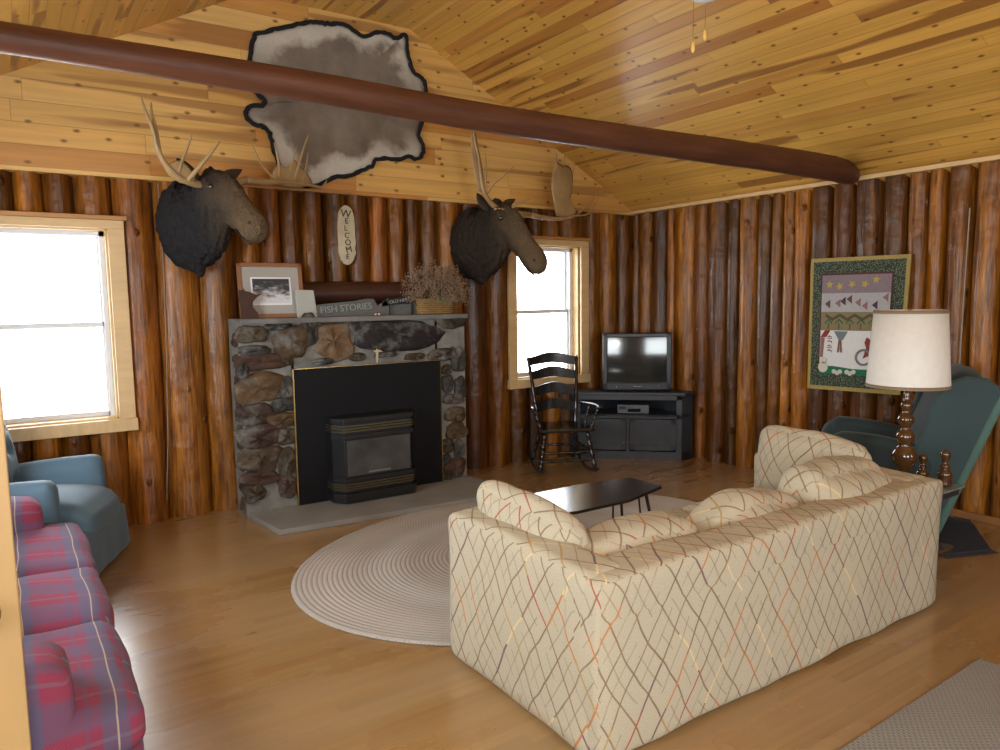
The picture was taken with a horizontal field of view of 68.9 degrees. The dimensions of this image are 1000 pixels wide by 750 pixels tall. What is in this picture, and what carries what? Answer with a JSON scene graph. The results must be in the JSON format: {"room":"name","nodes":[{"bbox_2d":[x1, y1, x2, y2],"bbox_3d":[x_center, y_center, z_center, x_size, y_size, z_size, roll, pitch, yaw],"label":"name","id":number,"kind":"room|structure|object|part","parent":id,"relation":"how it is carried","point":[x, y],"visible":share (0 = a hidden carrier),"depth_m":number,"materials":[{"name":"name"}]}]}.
{"room":"cabin living room","nodes":[
{"label":"cabin living room","id":0,"kind":"room"},
{"bbox_2d":[0,0,634,525],"bbox_3d":[-1.324,-0.953,5.902,6.700,3.820,0.245,-5,7,-34],"label":"wall","id":1,"kind":"structure","parent":0,"point":[393,236],"depth_m":5.33,"materials":[{"name":"brown wood"}]},
{"bbox_2d":[0,210,138,441],"bbox_3d":[-3.086,-0.317,4.782,1.190,1.460,0.300,-5,7,-34],"label":"window","id":2,"kind":"structure","parent":1,"relation":"in","point":[107,231],"depth_m":4.93,"materials":[{"name":"beige wood"}]},
{"bbox_3d":[-3.132,-0.627,4.814,0.926,0.653,0.030,-5,7,-34],"label":"sash","id":3,"kind":"part","parent":2,"relation":"part of","materials":[{"name":"white paint"}]},
{"bbox_3d":[-3.104,-0.015,4.846,0.926,0.653,0.030,-5,7,-34],"label":"sash","id":4,"kind":"part","parent":2,"relation":"part of","materials":[{"name":"white paint"}]},
{"bbox_3d":[-3.114,-0.320,4.824,0.926,1.266,0.100,-5,7,-34],"label":"vinyl frame","id":5,"kind":"part","parent":2,"relation":"part of","materials":[{"name":"white paint"}]},
{"bbox_3d":[-3.029,-1.019,4.611,1.190,0.030,0.060,-5,7,-34],"label":"cap moulding","id":6,"kind":"part","parent":2,"relation":"part of","materials":[{"name":"brown wood"}]},
{"bbox_3d":[-3.012,0.376,4.757,1.170,0.085,0.070,-5,7,-34],"label":"sill","id":7,"kind":"part","parent":2,"relation":"part of","materials":[{"name":"brown wood"}]},
{"bbox_2d":[157,184,167,499],"bbox_3d":[-2.383,-0.212,5.144,0.077,2.230,0.011,-5,7,-34],"label":"cable","id":8,"kind":"object","parent":1,"relation":"attached to","point":[157,184],"visible":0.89,"depth_m":5.16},
{"bbox_2d":[141,96,326,276],"bbox_3d":[-1.732,-1.222,5.010,1.242,1.081,0.852,-3,6,-23],"label":"mounted moose","id":9,"kind":"object","parent":1,"relation":"attached to","point":[196,216],"visible":1,"depth_m":4.83,"materials":[{"name":"fur"}]},
{"bbox_2d":[243,19,427,188],"bbox_3d":[-1.231,-2.100,5.684,1.528,1.309,0.043,-5,7,-34],"label":"animal hide","id":10,"kind":"object","parent":1,"relation":"attached to","point":[342,143],"visible":0.73,"depth_m":5.65,"materials":[{"name":"grey fur"}]},
{"bbox_2d":[337,205,355,264],"bbox_3d":[-1.225,-1.116,5.816,0.150,0.470,0.024,-5,7,-34],"label":"welcome sign","id":11,"kind":"object","parent":1,"relation":"attached to","point":[346,239],"visible":1,"depth_m":5.81,"materials":[{"name":"beige wood"}]},
{"bbox_2d":[303,281,410,304],"bbox_3d":[-1.162,-0.655,5.840,0.914,0.189,0.189,-5,7,-34],"label":"log","id":12,"kind":"object","parent":1,"relation":"attached to","point":[335,291],"visible":0.62,"depth_m":5.76,"materials":[{"name":"brown wood"}]},
{"bbox_2d":[449,131,599,284],"bbox_3d":[0.425,-1.409,6.373,1.645,1.224,0.907,-3,6,-25],"label":"mounted moose","id":13,"kind":"object","parent":1,"relation":"attached to","point":[482,239],"visible":1,"depth_m":6.12,"materials":[{"name":"fur"}]},
{"bbox_2d":[507,236,590,389],"bbox_3d":[0.412,-0.619,7.125,1.010,1.430,0.300,-5,7,-34],"label":"window","id":14,"kind":"structure","parent":1,"relation":"in","point":[568,246],"depth_m":7.21,"materials":[{"name":"brown wood"}]},
{"bbox_3d":[0.394,-0.324,7.188,0.756,0.638,0.030,-5,7,-34],"label":"sash","id":15,"kind":"part","parent":14,"relation":"part of","materials":[{"name":"white paint"}]},
{"bbox_3d":[0.366,-0.922,7.156,0.756,0.638,0.030,-5,7,-34],"label":"sash","id":16,"kind":"part","parent":14,"relation":"part of","materials":[{"name":"white paint"}]},
{"bbox_3d":[0.485,0.059,7.098,0.990,0.085,0.070,-5,7,-34],"label":"sill","id":17,"kind":"part","parent":14,"relation":"part of","materials":[{"name":"brown wood"}]},
{"bbox_3d":[0.384,-0.622,7.166,0.756,1.236,0.100,-5,7,-34],"label":"vinyl frame","id":18,"kind":"part","parent":14,"relation":"part of","materials":[{"name":"white paint"}]},
{"bbox_3d":[0.469,-1.306,6.955,1.010,0.030,0.060,-5,7,-34],"label":"cap moulding","id":19,"kind":"part","parent":14,"relation":"part of","materials":[{"name":"brown wood"}]},
{"bbox_2d":[0,0,999,214],"bbox_3d":[0.917,-1.875,2.445,6.800,1.650,8.400,-5,7,-34],"label":"ceiling","id":20,"kind":"structure","parent":0,"point":[879,86],"depth_m":5.00,"materials":[{"name":"brown wood"}]},
{"bbox_2d":[0,21,859,183],"bbox_3d":[0.040,-1.307,3.715,6.341,0.188,0.183,-5,7,-34],"label":"tie beam","id":21,"kind":"structure","parent":20,"relation":"attached to","point":[16,39],"depth_m":3.34,"materials":[{"name":"brown wood"}]},
{"bbox_2d":[691,0,715,52],"bbox_3d":[0.814,-1.911,2.857,0.170,1.259,0.170,-5,7,-34],"label":"ceiling light","id":22,"kind":"object","parent":20,"relation":"hanging from","point":[695,1],"visible":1,"depth_m":2.91,"materials":[{"name":"white paint"}]},
{"bbox_2d":[99,454,999,749],"bbox_3d":[0.962,1.313,2.768,7.100,0.120,8.600,-5,7,-34],"label":"floor","id":23,"kind":"structure","parent":0,"point":[223,654],"depth_m":3.11,"materials":[{"name":"brown wood"}]},
{"bbox_2d":[0,378,31,749],"bbox_3d":[-1.202,0.432,1.053,0.849,2.020,0.180,-5,7,-34],"label":"door","id":24,"kind":"structure","parent":23,"relation":"on","point":[14,715],"depth_m":1.27,"materials":[{"name":"yellow wood"}]},
{"bbox_3d":[-0.851,0.403,1.290,0.001,0.120,0.020,-5,7,-34],"label":"latch plate","id":25,"kind":"part","parent":24,"relation":"part of","materials":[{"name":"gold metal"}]},
{"bbox_2d":[4,423,129,573],"bbox_3d":[-2.751,0.650,4.229,0.878,0.979,0.844,-2,6,-10],"label":"armchair","id":26,"kind":"object","parent":23,"relation":"on","point":[70,489],"visible":0.49,"depth_m":4.33,"materials":[{"name":"fabric"}]},
{"bbox_3d":[-3.024,0.518,4.167,0.327,0.696,0.660,-2,6,-10],"label":"backrest","id":27,"kind":"part","parent":26,"relation":"part of","materials":[{"name":"blue fabric"}]},
{"bbox_3d":[-2.719,0.826,3.920,0.673,0.505,0.168,-1,6,-5],"label":"arm","id":28,"kind":"part","parent":26,"relation":"part of","materials":[{"name":"blue fabric"}]},
{"bbox_3d":[-2.832,0.763,4.557,0.673,0.505,0.168,-2,6,-14],"label":"arm","id":29,"kind":"part","parent":26,"relation":"part of","materials":[{"name":"blue fabric"}]},
{"bbox_3d":[-2.704,0.793,4.251,0.785,0.252,0.560,-2,6,-10],"label":"seat","id":30,"kind":"part","parent":26,"relation":"part of","materials":[{"name":"blue fabric"}]},
{"bbox_2d":[10,495,145,749],"bbox_3d":[-2.084,0.831,2.685,1.121,0.903,2.249,-5,7,-34],"label":"plaid sofa","id":31,"kind":"object","parent":23,"relation":"on","point":[83,694],"visible":0.89,"depth_m":2.36,"materials":[{"name":"red fabric"}]},
{"bbox_3d":[-2.656,0.913,3.496,0.817,0.593,0.279,-5,7,-34],"label":"arm","id":32,"kind":"part","parent":31,"relation":"part of"},
{"bbox_3d":[-1.557,1.063,1.871,0.813,0.590,0.280,-5,7,-34],"label":"arm","id":33,"kind":"part","parent":31,"relation":"part of"},
{"bbox_2d":[14,523,94,574],"bbox_3d":[-2.337,0.895,3.349,0.796,0.241,0.820,-5,7,-34],"label":"seat cushion","id":34,"kind":"object","parent":31,"relation":"on","point":[39,547],"depth_m":3.34,"materials":[{"name":"red fabric"}]},
{"bbox_2d":[18,566,113,633],"bbox_3d":[-1.926,0.950,2.748,0.802,0.243,0.643,-5,7,-34],"label":"seat cushion","id":35,"kind":"object","parent":31,"relation":"on","point":[51,598],"depth_m":2.77,"materials":[{"name":"red fabric"}]},
{"bbox_2d":[22,619,145,749],"bbox_3d":[-1.540,1.003,2.170,0.808,0.251,0.750,-5,7,-34],"label":"seat cushion","id":36,"kind":"object","parent":31,"relation":"on","point":[102,709],"depth_m":2.09,"materials":[{"name":"red fabric"}]},
{"bbox_2d":[228,312,483,534],"bbox_3d":[-0.971,0.256,5.551,1.973,1.477,0.934,-5,7,-34],"label":"fireplace","id":37,"kind":"object","parent":23,"relation":"on","point":[326,435],"visible":1,"depth_m":5.50,"materials":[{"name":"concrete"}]},
{"bbox_2d":[238,289,260,317],"bbox_3d":[-1.772,-0.509,5.192,0.170,0.214,0.006,-5,7,-34],"label":"cutout","id":38,"kind":"object","parent":37,"relation":"on","point":[246,298],"visible":1,"depth_m":5.17,"materials":[{"name":"wood"}]},
{"bbox_2d":[235,262,302,318],"bbox_3d":[-1.676,-0.619,5.338,0.470,0.402,0.084,-4,7,-32],"label":"framed picture","id":39,"kind":"object","parent":37,"relation":"on","point":[276,283],"visible":0.72,"depth_m":5.33,"materials":[{"name":"grey paper"}]},
{"bbox_2d":[252,279,290,303],"bbox_3d":[-1.673,-0.614,5.333,0.266,0.181,0.003,-4,-2,-32],"label":"print","id":40,"kind":"object","parent":39,"relation":"attached to","point":[271,290],"depth_m":5.33},
{"bbox_2d":[294,290,317,316],"bbox_3d":[-1.445,-0.533,5.423,0.160,0.205,0.035,-5,7,-34],"label":"stone block","id":41,"kind":"object","parent":37,"relation":"on","point":[304,299],"visible":0.96,"depth_m":5.40,"materials":[{"name":"white stone"}]},
{"bbox_2d":[316,298,388,316],"bbox_3d":[-1.141,-0.523,5.628,0.620,0.135,0.025,-5,7,-34],"label":"fish sign","id":42,"kind":"object","parent":37,"relation":"on","point":[363,307],"visible":0.98,"depth_m":5.63,"materials":[{"name":"grey wood"}]},
{"bbox_3d":[-1.005,0.427,5.739,1.230,1.020,0.022,-5,7,-34],"label":"surround panel","id":43,"kind":"part","parent":37,"relation":"part of","materials":[{"name":"black metal"}]},
{"bbox_3d":[-1.002,0.424,5.731,1.243,1.027,0.018,-5,7,-34],"label":"brass trim","id":44,"kind":"part","parent":37,"relation":"part of","materials":[{"name":"metal"}]},
{"bbox_2d":[374,349,381,363],"bbox_3d":[-0.955,-0.147,5.689,0.071,0.116,0.032,-5,7,-34],"label":"ornament","id":45,"kind":"object","parent":37,"relation":"attached to","point":[376,350],"visible":1,"depth_m":5.68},
{"bbox_3d":[-0.922,0.609,5.566,0.520,0.270,0.008,-5,7,-34],"label":"glass door","id":46,"kind":"part","parent":37,"relation":"part of","materials":[{"name":"grey glass"}]},
{"bbox_2d":[382,295,413,314],"bbox_3d":[-0.815,-0.564,5.842,0.285,0.165,0.017,-5,7,-34],"label":"sign","id":47,"kind":"object","parent":37,"relation":"on","point":[400,300],"visible":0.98,"depth_m":5.85,"materials":[{"name":"black wood"}]},
{"bbox_2d":[390,304,416,314],"bbox_3d":[-0.776,-0.533,5.910,0.300,0.088,0.020,-5,7,-34],"label":"board","id":48,"kind":"object","parent":37,"relation":"on","point":[399,309],"visible":0.58,"depth_m":5.89,"materials":[{"name":"grey wood"}]},
{"bbox_2d":[400,257,472,313],"bbox_3d":[-0.529,-0.744,6.050,0.699,0.470,0.326,-5,7,-36],"label":"flower basket","id":49,"kind":"object","parent":37,"relation":"on","point":[432,302],"visible":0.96,"depth_m":6.01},
{"bbox_2d":[291,494,696,645],"bbox_3d":[0.266,1.074,4.552,3.089,0.014,2.347,-5,7,-34],"label":"braided rug","id":50,"kind":"object","parent":23,"relation":"on","point":[387,580],"visible":0.24,"depth_m":4.06,"materials":[{"name":"beige fabric"}]},
{"bbox_2d":[535,477,661,515],"bbox_3d":[0.472,0.903,4.331,1.150,0.367,0.450,-5,7,-34],"label":"coffee table","id":51,"kind":"object","parent":50,"relation":"on","point":[581,498],"visible":0.49,"depth_m":4.37,"materials":[{"name":"black paint"}]},
{"bbox_3d":[0.784,0.868,4.703,0.021,0.352,0.090,1,6,20],"label":"leg","id":52,"kind":"part","parent":51,"relation":"part of","materials":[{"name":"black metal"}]},
{"bbox_3d":[0.863,0.893,4.450,0.048,0.349,0.012,2,6,22],"label":"leg","id":53,"kind":"part","parent":51,"relation":"part of","materials":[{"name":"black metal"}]},
{"bbox_3d":[0.930,0.888,4.489,0.090,0.352,0.021,-1,6,2],"label":"leg","id":54,"kind":"part","parent":51,"relation":"part of","materials":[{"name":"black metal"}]},
{"bbox_2d":[526,352,602,474],"bbox_3d":[0.550,0.340,6.624,0.654,1.056,0.769,-2,6,-9],"label":"rocking chair","id":55,"kind":"object","parent":23,"relation":"on","point":[544,428],"visible":1,"depth_m":6.80,"materials":[{"name":"black wood"}]},
{"bbox_3d":[0.307,0.148,6.799,0.041,0.640,0.201,-4,7,-28],"label":"post","id":56,"kind":"part","parent":55,"relation":"part of","materials":[{"name":"black wood"}]},
{"bbox_3d":[0.297,0.280,6.543,0.059,0.042,0.474,-1,6,2],"label":"armrest","id":57,"kind":"part","parent":55,"relation":"part of","materials":[{"name":"black wood"}]},
{"bbox_3d":[0.341,0.635,6.772,0.113,0.337,0.040,3,7,33],"label":"leg","id":58,"kind":"part","parent":55,"relation":"part of","materials":[{"name":"black wood"}]},
{"bbox_3d":[0.375,0.675,6.394,0.039,0.341,0.109,3,7,36],"label":"leg","id":59,"kind":"part","parent":55,"relation":"part of","materials":[{"name":"black wood"}]},
{"bbox_3d":[0.560,0.469,6.590,0.489,0.030,0.455,-2,6,-9],"label":"seat","id":60,"kind":"part","parent":55,"relation":"part of","materials":[{"name":"black wood"}]},
{"bbox_3d":[0.716,0.135,6.865,0.041,0.640,0.201,0,6,10],"label":"post","id":61,"kind":"part","parent":55,"relation":"part of","materials":[{"name":"black wood"}]},
{"bbox_3d":[0.721,0.623,6.833,0.040,0.337,0.113,4,7,38],"label":"leg","id":62,"kind":"part","parent":55,"relation":"part of","materials":[{"name":"black wood"}]},
{"bbox_3d":[0.812,0.265,6.626,0.059,0.042,0.474,-3,6,-20],"label":"armrest","id":63,"kind":"part","parent":55,"relation":"part of","materials":[{"name":"black wood"}]},
{"bbox_3d":[0.809,0.662,6.464,0.109,0.341,0.039,3,7,36],"label":"leg","id":64,"kind":"part","parent":55,"relation":"part of","materials":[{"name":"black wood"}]},
{"bbox_2d":[570,387,694,460],"bbox_3d":[1.258,0.483,7.072,0.917,0.655,0.834,-5,7,-33],"label":"tv stand","id":65,"kind":"object","parent":23,"relation":"on","point":[665,433],"visible":0.9,"depth_m":7.00,"materials":[{"name":"black wood"}]},
{"bbox_3d":[0.998,0.572,7.053,0.435,0.300,0.018,0,6,10],"label":"door","id":66,"kind":"part","parent":65,"relation":"part of","materials":[{"name":"black wood"}]},
{"bbox_2d":[617,401,648,413],"bbox_3d":[1.305,0.316,7.141,0.300,0.084,0.264,0,6,10],"label":"recorder","id":67,"kind":"object","parent":65,"relation":"on","point":[640,407],"visible":1,"depth_m":7.03,"materials":[{"name":"grey metal"}]},
{"bbox_3d":[1.304,0.146,7.290,1.210,0.030,0.682,0,6,10],"label":"panel","id":68,"kind":"part","parent":65,"relation":"part of","materials":[{"name":"black wood"}]},
{"bbox_2d":[603,332,671,390],"bbox_3d":[1.338,-0.141,7.195,0.650,0.560,0.414,0,6,6],"label":"television","id":69,"kind":"object","parent":65,"relation":"on","point":[631,361],"visible":1,"depth_m":7.00,"materials":[{"name":"grey plastic"}]},
{"bbox_3d":[1.461,0.574,6.970,0.435,0.300,0.018,0,6,10],"label":"door","id":70,"kind":"part","parent":65,"relation":"part of","materials":[{"name":"black wood"}]},
{"bbox_2d":[448,452,942,749],"bbox_3d":[0.969,0.812,3.374,2.283,0.778,1.012,-5,7,-34],"label":"patterned sofa","id":71,"kind":"object","parent":23,"relation":"on","point":[635,635],"visible":0.94,"depth_m":2.76,"materials":[{"name":"beige fabric"}]},
{"bbox_2d":[477,480,588,546],"bbox_3d":[0.132,0.639,2.933,0.228,0.364,0.676,-5,7,-34],"label":"sofa pillow","id":72,"kind":"object","parent":71,"relation":"on","point":[517,506],"visible":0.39,"depth_m":2.81,"materials":[{"name":"beige fabric"}]},
{"bbox_3d":[0.106,0.927,2.816,0.218,0.673,0.936,-5,7,-34],"label":"arm","id":73,"kind":"part","parent":71,"relation":"part of"},
{"bbox_2d":[585,509,701,556],"bbox_3d":[0.556,0.719,2.778,0.683,0.349,0.391,-5,7,-34],"label":"cushion","id":74,"kind":"object","parent":71,"relation":"on","point":[653,533],"depth_m":2.70,"materials":[{"name":"beige fabric"}]},
{"bbox_2d":[667,508,691,517],"bbox_3d":[0.915,0.837,3.459,0.619,0.230,0.815,-5,7,-34],"label":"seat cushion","id":75,"kind":"object","parent":71,"relation":"on","point":[685,513],"depth_m":3.78,"materials":[{"name":"beige fabric"}]},
{"bbox_2d":[683,500,704,511],"bbox_3d":[1.433,0.794,3.807,0.619,0.230,0.815,-5,7,-34],"label":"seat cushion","id":76,"kind":"object","parent":71,"relation":"on","point":[692,507],"depth_m":3.92,"materials":[{"name":"beige fabric"}]},
{"bbox_2d":[688,487,801,532],"bbox_3d":[1.107,0.676,3.147,0.689,0.356,0.386,-5,7,-34],"label":"cushion","id":77,"kind":"object","parent":71,"relation":"on","point":[754,509],"depth_m":3.05,"materials":[{"name":"beige fabric"}]},
{"bbox_2d":[756,426,872,489],"bbox_3d":[1.708,0.497,3.987,0.232,0.392,0.677,-5,7,-34],"label":"sofa pillow","id":78,"kind":"object","parent":71,"relation":"on","point":[780,447],"visible":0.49,"depth_m":4.01,"materials":[{"name":"beige fabric"}]},
{"bbox_2d":[779,455,889,503],"bbox_3d":[1.658,0.605,3.512,0.680,0.413,0.392,-5,7,-34],"label":"cushion","id":79,"kind":"object","parent":71,"relation":"on","point":[826,479],"depth_m":3.38,"materials":[{"name":"beige fabric"}]},
{"bbox_3d":[1.819,0.793,3.965,0.215,0.671,0.941,-5,7,-34],"label":"arm","id":80,"kind":"part","parent":71,"relation":"part of"},
{"bbox_2d":[821,363,999,530],"bbox_3d":[2.593,0.457,4.748,1.024,1.078,0.840,2,6,23],"label":"recliner","id":81,"kind":"object","parent":23,"relation":"on","point":[960,420],"visible":0.4,"depth_m":4.30,"materials":[{"name":"teal fabric"}]},
{"bbox_3d":[2.587,0.572,5.103,0.693,0.552,0.220,2,6,23],"label":"arm","id":82,"kind":"part","parent":81,"relation":"part of","materials":[{"name":"teal fabric"}]},
{"bbox_3d":[2.342,0.633,4.536,0.693,0.552,0.220,2,6,23],"label":"arm","id":83,"kind":"part","parent":81,"relation":"part of","materials":[{"name":"teal fabric"}]},
{"bbox_3d":[2.773,0.438,4.666,0.526,1.028,0.744,2,6,23],"label":"backrest","id":84,"kind":"part","parent":81,"relation":"part of","materials":[{"name":"teal fabric"}]},
{"bbox_3d":[2.894,0.511,4.624,0.370,0.926,0.800,2,6,23],"label":"panel","id":85,"kind":"part","parent":81,"relation":"part of","materials":[{"name":"teal fabric"}]},
{"bbox_2d":[840,658,999,749],"bbox_3d":[1.879,1.333,1.799,1.740,0.009,1.970,-5,7,-34],"label":"runner mat","id":86,"kind":"object","parent":23,"relation":"on","point":[962,712],"visible":1,"depth_m":2.63,"materials":[{"name":"beige fabric"}]},
{"bbox_2d":[939,484,964,553],"bbox_3d":[2.223,0.851,4.053,0.440,0.505,0.460,-5,7,-34],"label":"end table","id":87,"kind":"object","parent":23,"relation":"on","point":[948,492],"visible":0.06,"depth_m":3.94,"materials":[{"name":"brown wood"}]},
{"bbox_2d":[865,309,951,472],"bbox_3d":[2.240,0.119,4.010,0.417,0.960,0.417,-5,7,-34],"label":"table lamp","id":88,"kind":"object","parent":87,"relation":"on","point":[909,349],"visible":0.91,"depth_m":3.84,"materials":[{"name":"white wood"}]},
{"bbox_3d":[2.236,-0.145,3.983,0.414,0.420,0.414,-5,7,-34],"label":"lamp shade","id":89,"kind":"part","parent":88,"relation":"part of","materials":[{"name":"white fabric"}]},
{"bbox_2d":[916,454,929,477],"bbox_3d":[2.344,0.517,4.038,0.072,0.160,0.072,-5,7,-34],"label":"finial","id":90,"kind":"object","parent":87,"relation":"on","point":[923,458],"visible":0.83,"depth_m":4.02,"materials":[{"name":"brown wood"}]},
{"bbox_2d":[937,450,952,486],"bbox_3d":[2.414,0.504,3.951,0.080,0.200,0.080,-5,7,-34],"label":"finial","id":91,"kind":"object","parent":87,"relation":"on","point":[944,475],"visible":0.93,"depth_m":3.93,"materials":[{"name":"brown wood"}]},
{"bbox_2d":[939,542,953,553],"bbox_3d":[2.224,0.943,4.062,0.380,0.020,0.400,-5,7,-34],"label":"shelf","id":92,"kind":"object","parent":87,"relation":"attached to","point":[944,547],"depth_m":3.97,"materials":[{"name":"brown wood"}]},
{"bbox_3d":[2.219,0.604,4.028,0.440,0.008,0.460,-5,7,-34],"label":"glass","id":93,"kind":"part","parent":87,"relation":"part of","materials":[{"name":"clear glass"}]},
{"bbox_2d":[939,516,997,558],"bbox_3d":[2.880,1.027,4.663,0.400,0.012,0.943,1,6,20],"label":"mat","id":94,"kind":"object","parent":23,"relation":"on","point":[961,533],"visible":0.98,"depth_m":4.57,"materials":[{"name":"black fabric"}]},
{"bbox_2d":[631,160,999,517],"bbox_3d":[3.698,-0.170,4.430,0.237,2.420,8.293,-5,7,-34],"label":"wall","id":95,"kind":"structure","parent":0,"point":[729,282],"depth_m":6.14,"materials":[{"name":"brown wood"}]},
{"bbox_2d":[629,154,999,214],"bbox_3d":[3.557,-1.364,4.226,0.035,0.030,7.910,-5,7,-34],"label":"trim","id":96,"kind":"structure","parent":95,"relation":"attached to","point":[993,157],"depth_m":5.71,"materials":[{"name":"brown wood"}]},
{"bbox_2d":[807,254,911,394],"bbox_3d":[2.707,-0.380,5.547,0.030,1.039,0.782,-5,7,-34],"label":"framed picture","id":97,"kind":"object","parent":95,"relation":"attached to","point":[845,292],"visible":0.94,"depth_m":5.59,"materials":[{"name":"green fabric"}]},
{"bbox_3d":[2.698,-0.191,5.578,0.002,0.299,0.539,-5,7,-34],"label":"snow panel","id":98,"kind":"part","parent":97,"relation":"part of","materials":[{"name":"white fabric"}]},
{"bbox_2d":[959,208,970,363],"bbox_3d":[3.171,-0.221,5.005,0.014,1.819,0.032,-5,7,-34],"label":"cable","id":99,"kind":"object","parent":95,"relation":"attached to","point":[969,208],"visible":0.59,"depth_m":4.96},
{"bbox_2d":[950,508,999,525],"bbox_3d":[4.386,1.124,3.315,0.040,0.050,4.900,-5,7,-34],"label":"baseboard","id":100,"kind":"structure","parent":95,"relation":"attached to","point":[964,514],"depth_m":4.97,"materials":[{"name":"brown wood"}]}
]}

